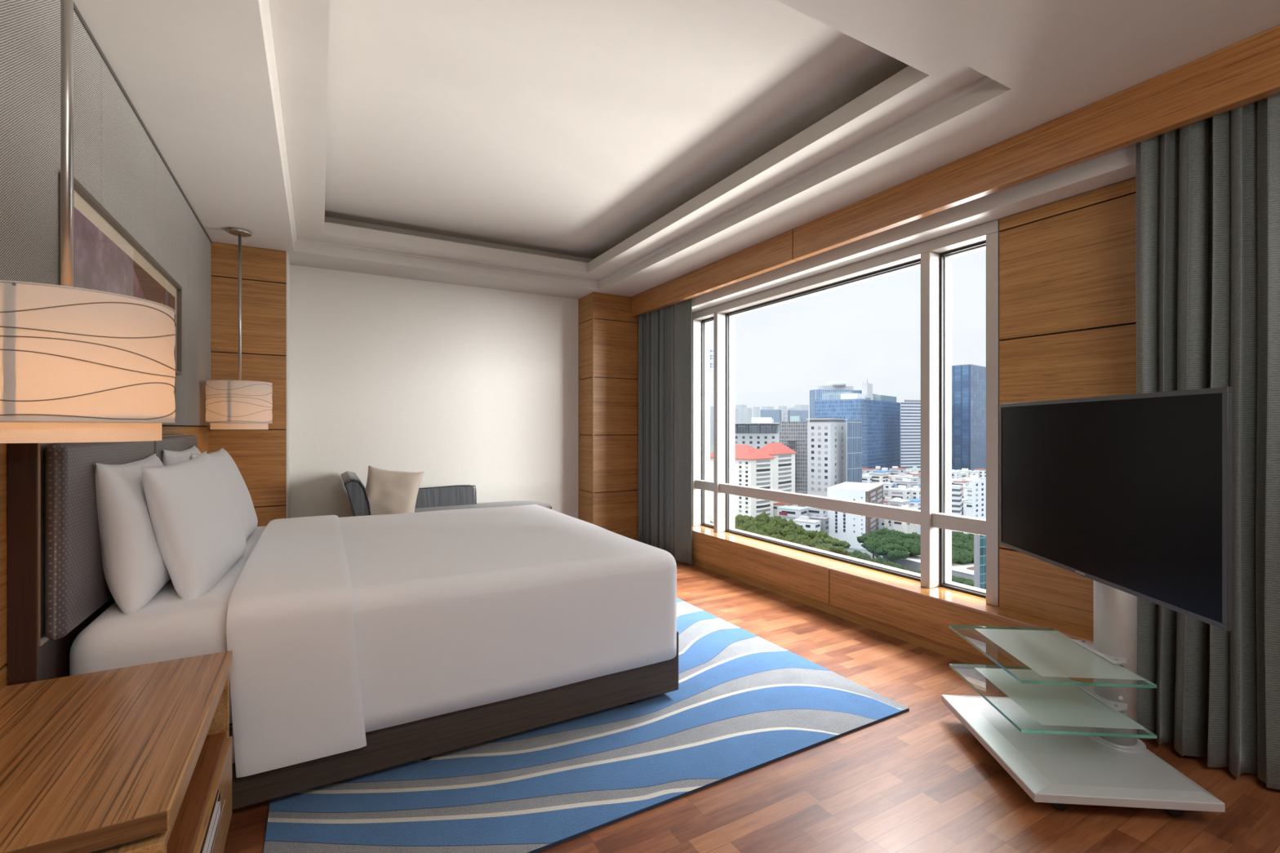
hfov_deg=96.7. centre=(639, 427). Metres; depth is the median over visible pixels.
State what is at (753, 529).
tree
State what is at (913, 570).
tree
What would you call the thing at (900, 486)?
hood
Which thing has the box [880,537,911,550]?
tree
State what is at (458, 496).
chaise longue
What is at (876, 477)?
house
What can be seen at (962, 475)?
house
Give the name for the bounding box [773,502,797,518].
house
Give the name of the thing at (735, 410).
tower
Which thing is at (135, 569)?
pillow
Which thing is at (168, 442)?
headboard
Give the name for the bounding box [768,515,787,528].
tree
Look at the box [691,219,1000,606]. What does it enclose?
window
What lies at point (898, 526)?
house
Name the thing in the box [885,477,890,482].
house
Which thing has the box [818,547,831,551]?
tree
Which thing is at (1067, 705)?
glass shelf
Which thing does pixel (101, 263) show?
print
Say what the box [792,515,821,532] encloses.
house
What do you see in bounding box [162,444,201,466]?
pillow
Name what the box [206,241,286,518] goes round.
wall panel
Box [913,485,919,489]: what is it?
hood
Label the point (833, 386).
glass tower
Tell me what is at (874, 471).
house
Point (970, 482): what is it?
house
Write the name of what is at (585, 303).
trim
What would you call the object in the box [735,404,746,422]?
tower
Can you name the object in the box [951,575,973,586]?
tree
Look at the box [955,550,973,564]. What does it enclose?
tree
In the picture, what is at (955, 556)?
tree
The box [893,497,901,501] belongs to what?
hood
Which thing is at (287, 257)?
trim
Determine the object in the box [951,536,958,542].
tree
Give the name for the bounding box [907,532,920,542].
tree
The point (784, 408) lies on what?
tower
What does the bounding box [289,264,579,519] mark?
wall
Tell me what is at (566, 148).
ceiling
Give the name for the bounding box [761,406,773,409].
tower
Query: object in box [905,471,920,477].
house
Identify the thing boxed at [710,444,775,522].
apartment block
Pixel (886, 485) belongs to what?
house
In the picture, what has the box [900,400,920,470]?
office tower
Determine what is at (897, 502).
house
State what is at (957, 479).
hood
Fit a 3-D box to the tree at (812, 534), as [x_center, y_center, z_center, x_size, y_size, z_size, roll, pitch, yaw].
[97.109,69.958,337.880,18.492,20.132,15.520,0,0,-1]
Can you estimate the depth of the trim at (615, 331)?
5.78 m
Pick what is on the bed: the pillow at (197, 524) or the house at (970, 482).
the pillow at (197, 524)
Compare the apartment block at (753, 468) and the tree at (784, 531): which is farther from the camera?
the apartment block at (753, 468)
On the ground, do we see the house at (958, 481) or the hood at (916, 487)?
the house at (958, 481)
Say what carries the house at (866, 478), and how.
on the ground
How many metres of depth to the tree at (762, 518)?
333.42 m
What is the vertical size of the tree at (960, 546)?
16.106 m
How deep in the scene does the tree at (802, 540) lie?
309.08 m
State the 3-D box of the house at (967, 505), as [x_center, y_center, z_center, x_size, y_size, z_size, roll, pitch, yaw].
[242.244,65.687,411.765,11.017,28.626,11.404,0,0,-37]
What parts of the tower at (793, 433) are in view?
roof tank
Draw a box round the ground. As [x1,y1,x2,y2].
[710,444,882,559]
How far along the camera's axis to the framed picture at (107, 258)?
2.12 m
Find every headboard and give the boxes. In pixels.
[7,434,197,685]
[153,435,197,463]
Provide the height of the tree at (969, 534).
17.558 m
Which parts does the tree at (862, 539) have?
crown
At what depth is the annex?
442.74 m
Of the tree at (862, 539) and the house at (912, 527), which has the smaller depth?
the tree at (862, 539)
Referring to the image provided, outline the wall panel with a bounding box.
[999,177,1136,631]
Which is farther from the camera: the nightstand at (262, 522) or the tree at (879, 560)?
the tree at (879, 560)
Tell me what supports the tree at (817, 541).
on the ground
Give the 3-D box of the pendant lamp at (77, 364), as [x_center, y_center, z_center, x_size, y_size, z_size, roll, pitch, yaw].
[-1.246,-0.660,1.238,0.368,1.380,0.368,0,0,-29]
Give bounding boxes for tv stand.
[941,580,1225,817]
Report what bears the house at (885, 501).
on the ground
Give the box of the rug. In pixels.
[263,598,909,852]
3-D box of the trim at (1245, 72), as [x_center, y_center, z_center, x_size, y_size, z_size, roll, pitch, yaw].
[1.592,-1.245,2.935,0.056,0.208,6.750,0,0,-29]
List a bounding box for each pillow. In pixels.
[94,453,170,614]
[140,450,246,599]
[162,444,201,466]
[189,447,257,539]
[365,465,423,515]
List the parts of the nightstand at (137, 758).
drawer, handle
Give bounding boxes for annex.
[846,419,862,482]
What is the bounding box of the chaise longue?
[341,471,551,516]
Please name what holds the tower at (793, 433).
on the ground
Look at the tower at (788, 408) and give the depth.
2707.80 m
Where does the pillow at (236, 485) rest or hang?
on the bed
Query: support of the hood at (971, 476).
attached to the house at (972, 477)
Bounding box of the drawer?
[166,731,226,852]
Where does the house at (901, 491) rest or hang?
on the ground
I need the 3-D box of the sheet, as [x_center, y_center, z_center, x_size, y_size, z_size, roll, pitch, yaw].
[-1.571,0.801,2.678,0.391,0.562,1.950,0,0,-29]
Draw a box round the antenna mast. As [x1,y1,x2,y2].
[710,349,713,368]
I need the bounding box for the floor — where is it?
[225,560,1279,852]
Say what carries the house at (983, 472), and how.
on the ground
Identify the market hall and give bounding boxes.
[882,552,973,580]
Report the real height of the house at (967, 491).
35.290 m
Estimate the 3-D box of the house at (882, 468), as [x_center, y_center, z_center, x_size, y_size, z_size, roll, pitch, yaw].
[250.607,60.508,581.237,12.985,38.984,13.556,0,0,-44]
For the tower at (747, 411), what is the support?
on the ground
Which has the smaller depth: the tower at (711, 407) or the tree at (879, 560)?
the tree at (879, 560)
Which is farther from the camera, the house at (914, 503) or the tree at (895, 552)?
the house at (914, 503)
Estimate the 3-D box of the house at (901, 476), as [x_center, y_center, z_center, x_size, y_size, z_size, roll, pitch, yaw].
[242.352,61.154,527.072,10.432,37.692,10.924,0,0,-36]
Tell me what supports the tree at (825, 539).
on the ground
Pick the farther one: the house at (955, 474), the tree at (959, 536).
the house at (955, 474)
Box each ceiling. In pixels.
[73,0,1279,299]
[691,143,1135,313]
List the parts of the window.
handrail, handrail, head frame, handrail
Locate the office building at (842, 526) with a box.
[826,481,883,550]
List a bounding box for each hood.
[799,515,808,520]
[884,497,890,501]
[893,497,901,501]
[897,484,906,488]
[902,478,911,481]
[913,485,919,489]
[955,478,962,481]
[969,475,977,478]
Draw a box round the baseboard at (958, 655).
[691,556,1015,669]
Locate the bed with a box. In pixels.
[68,526,678,810]
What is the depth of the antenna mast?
519.96 m
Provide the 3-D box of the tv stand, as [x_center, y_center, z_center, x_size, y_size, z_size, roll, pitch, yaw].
[1.552,0.730,2.106,0.556,1.040,0.670,0,0,5]
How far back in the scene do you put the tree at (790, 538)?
295.07 m
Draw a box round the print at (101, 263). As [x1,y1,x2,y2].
[74,207,174,354]
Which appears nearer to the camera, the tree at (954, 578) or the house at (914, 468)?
the tree at (954, 578)
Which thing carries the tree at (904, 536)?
on the ground
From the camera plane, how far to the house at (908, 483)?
479.42 m
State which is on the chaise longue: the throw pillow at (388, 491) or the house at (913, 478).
the throw pillow at (388, 491)
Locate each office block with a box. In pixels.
[760,409,781,431]
[787,410,808,422]
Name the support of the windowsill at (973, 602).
on the wall at (928, 618)
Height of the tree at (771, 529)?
25.918 m
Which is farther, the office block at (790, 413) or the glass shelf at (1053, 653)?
the office block at (790, 413)
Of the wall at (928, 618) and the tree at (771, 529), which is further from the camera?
the tree at (771, 529)
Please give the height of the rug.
0.012 m
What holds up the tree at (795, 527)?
on the ground
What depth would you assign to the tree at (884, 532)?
331.60 m
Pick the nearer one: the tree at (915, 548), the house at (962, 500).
the tree at (915, 548)
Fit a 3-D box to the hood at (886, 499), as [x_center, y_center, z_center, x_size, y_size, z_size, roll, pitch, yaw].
[189.541,54.794,435.620,3.379,2.611,4.234,0,0,37]
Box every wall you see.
[0,0,212,690]
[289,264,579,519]
[691,531,1093,683]
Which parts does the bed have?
mattress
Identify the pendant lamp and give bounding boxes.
[0,0,176,443]
[204,227,272,429]
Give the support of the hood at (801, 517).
attached to the house at (807, 524)
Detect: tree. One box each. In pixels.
[734,516,742,527]
[735,514,752,524]
[736,518,767,535]
[746,525,759,534]
[752,511,776,525]
[756,524,782,535]
[763,533,782,540]
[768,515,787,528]
[776,525,799,538]
[782,534,799,544]
[786,519,804,534]
[793,533,815,546]
[803,529,819,538]
[808,536,834,551]
[817,530,832,543]
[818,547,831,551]
[826,542,847,555]
[829,537,850,548]
[848,549,875,562]
[856,530,879,558]
[861,536,888,557]
[872,555,893,567]
[873,527,901,540]
[873,542,909,563]
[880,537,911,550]
[889,561,911,571]
[897,531,910,540]
[903,538,920,556]
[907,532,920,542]
[911,568,920,573]
[951,531,973,543]
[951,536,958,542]
[951,542,971,551]
[951,550,961,563]
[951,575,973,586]
[951,576,960,581]
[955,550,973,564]
[964,540,973,551]
[966,533,973,541]
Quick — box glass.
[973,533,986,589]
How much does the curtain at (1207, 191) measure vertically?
2.577 m
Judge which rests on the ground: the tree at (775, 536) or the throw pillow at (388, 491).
the tree at (775, 536)
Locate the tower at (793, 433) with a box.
[779,413,807,506]
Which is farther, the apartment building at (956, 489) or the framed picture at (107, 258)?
the apartment building at (956, 489)
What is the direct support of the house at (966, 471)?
on the ground
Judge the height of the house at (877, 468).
40.198 m
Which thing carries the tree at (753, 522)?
on the ground
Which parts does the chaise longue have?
armrest, backrest, seat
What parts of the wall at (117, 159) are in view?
fabric panel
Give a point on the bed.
(169, 627)
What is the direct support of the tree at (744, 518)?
on the ground
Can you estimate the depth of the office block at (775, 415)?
1511.72 m
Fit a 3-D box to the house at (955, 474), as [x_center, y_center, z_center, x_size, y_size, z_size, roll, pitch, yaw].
[307.809,60.610,559.989,9.480,38.780,11.363,0,0,-36]
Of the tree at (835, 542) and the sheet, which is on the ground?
the tree at (835, 542)
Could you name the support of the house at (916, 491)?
on the ground
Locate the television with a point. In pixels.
(1131, 494)
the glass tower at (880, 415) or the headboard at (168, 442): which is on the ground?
the glass tower at (880, 415)
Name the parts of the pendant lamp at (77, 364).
rod, lamp shade, lamp shade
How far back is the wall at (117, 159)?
1.86 m
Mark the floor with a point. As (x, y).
(917, 780)
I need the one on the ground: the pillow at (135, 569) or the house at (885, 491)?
the house at (885, 491)
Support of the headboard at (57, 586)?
on the floor
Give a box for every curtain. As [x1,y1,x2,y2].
[638,297,692,564]
[1135,93,1279,790]
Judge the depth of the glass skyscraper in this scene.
700.10 m
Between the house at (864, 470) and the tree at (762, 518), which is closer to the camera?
the tree at (762, 518)
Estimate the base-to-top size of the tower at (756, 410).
185.394 m
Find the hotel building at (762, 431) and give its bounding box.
[734,417,779,449]
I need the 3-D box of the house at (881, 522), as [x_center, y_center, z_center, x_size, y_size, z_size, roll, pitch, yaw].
[176.029,67.904,399.676,11.637,24.193,11.571,0,0,-35]
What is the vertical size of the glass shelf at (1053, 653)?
0.010 m
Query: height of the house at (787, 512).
27.003 m
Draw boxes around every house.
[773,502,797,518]
[777,505,808,520]
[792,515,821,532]
[805,506,827,519]
[808,515,829,534]
[862,467,874,474]
[862,474,871,483]
[869,473,888,483]
[872,470,888,474]
[874,466,881,470]
[875,467,891,475]
[878,518,893,529]
[879,482,893,488]
[883,488,888,499]
[883,497,890,505]
[884,507,909,533]
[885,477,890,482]
[887,497,911,507]
[888,466,906,475]
[888,474,905,482]
[888,484,911,499]
[893,473,910,482]
[893,478,918,488]
[901,504,917,533]
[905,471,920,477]
[905,474,920,484]
[906,498,920,534]
[907,485,920,498]
[908,466,920,473]
[951,469,960,478]
[953,478,968,487]
[955,470,965,479]
[956,468,972,477]
[961,498,968,533]
[963,484,972,498]
[963,497,972,533]
[964,475,980,480]
[965,480,972,486]
[968,471,980,478]
[973,468,986,477]
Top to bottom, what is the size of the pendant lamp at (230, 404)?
1.362 m
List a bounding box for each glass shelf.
[948,625,1156,688]
[948,663,1156,738]
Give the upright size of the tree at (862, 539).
18.260 m
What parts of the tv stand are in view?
frosted panel, frosted panel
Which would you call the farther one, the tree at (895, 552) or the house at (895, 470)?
the house at (895, 470)
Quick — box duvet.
[231,504,677,763]
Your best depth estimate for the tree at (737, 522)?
332.24 m
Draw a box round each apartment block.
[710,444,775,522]
[758,442,797,503]
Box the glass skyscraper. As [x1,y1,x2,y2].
[951,364,986,471]
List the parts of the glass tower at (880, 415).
penthouse glass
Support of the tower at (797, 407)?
on the ground
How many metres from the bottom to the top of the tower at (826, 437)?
86.832 m
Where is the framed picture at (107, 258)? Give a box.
[58,173,182,375]
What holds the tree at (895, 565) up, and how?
on the ground
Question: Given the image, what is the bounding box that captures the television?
[999,386,1232,631]
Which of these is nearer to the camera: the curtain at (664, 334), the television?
the television
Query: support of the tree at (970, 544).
on the ground
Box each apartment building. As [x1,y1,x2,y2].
[951,484,961,533]
[972,480,986,519]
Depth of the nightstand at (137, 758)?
1.21 m
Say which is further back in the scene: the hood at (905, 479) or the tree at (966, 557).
the hood at (905, 479)
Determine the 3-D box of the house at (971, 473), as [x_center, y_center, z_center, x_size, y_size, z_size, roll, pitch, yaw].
[333.046,61.815,567.096,14.012,36.370,12.081,0,0,-41]
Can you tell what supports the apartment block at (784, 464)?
on the ground
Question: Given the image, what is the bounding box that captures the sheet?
[226,515,366,778]
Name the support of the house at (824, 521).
on the ground
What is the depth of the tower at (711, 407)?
2705.81 m
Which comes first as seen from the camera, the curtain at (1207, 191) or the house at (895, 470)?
the curtain at (1207, 191)
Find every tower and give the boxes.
[710,406,713,444]
[734,408,737,422]
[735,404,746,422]
[743,408,751,422]
[753,407,759,417]
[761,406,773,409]
[777,405,786,422]
[779,413,807,506]
[787,407,794,410]
[794,404,808,422]
[806,418,848,497]
[809,381,862,418]
[814,377,900,470]
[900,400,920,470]
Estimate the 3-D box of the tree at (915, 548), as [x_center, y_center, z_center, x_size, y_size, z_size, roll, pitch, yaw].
[151.281,71.105,316.855,17.130,17.830,18.539,0,0,-28]
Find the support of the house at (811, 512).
on the ground
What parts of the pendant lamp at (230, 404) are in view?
lamp shade, lamp shade, rod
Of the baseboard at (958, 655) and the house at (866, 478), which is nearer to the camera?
the baseboard at (958, 655)
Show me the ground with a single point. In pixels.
(850, 549)
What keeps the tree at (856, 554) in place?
on the ground
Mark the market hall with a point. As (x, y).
(966, 571)
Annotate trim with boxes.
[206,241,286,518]
[286,251,289,518]
[577,292,592,524]
[592,292,638,540]
[631,24,1279,317]
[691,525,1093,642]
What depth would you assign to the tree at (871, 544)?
313.64 m
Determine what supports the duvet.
on the bed
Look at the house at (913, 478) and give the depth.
522.82 m
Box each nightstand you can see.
[0,650,231,852]
[257,516,284,527]
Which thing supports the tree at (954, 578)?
on the ground
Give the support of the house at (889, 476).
on the ground

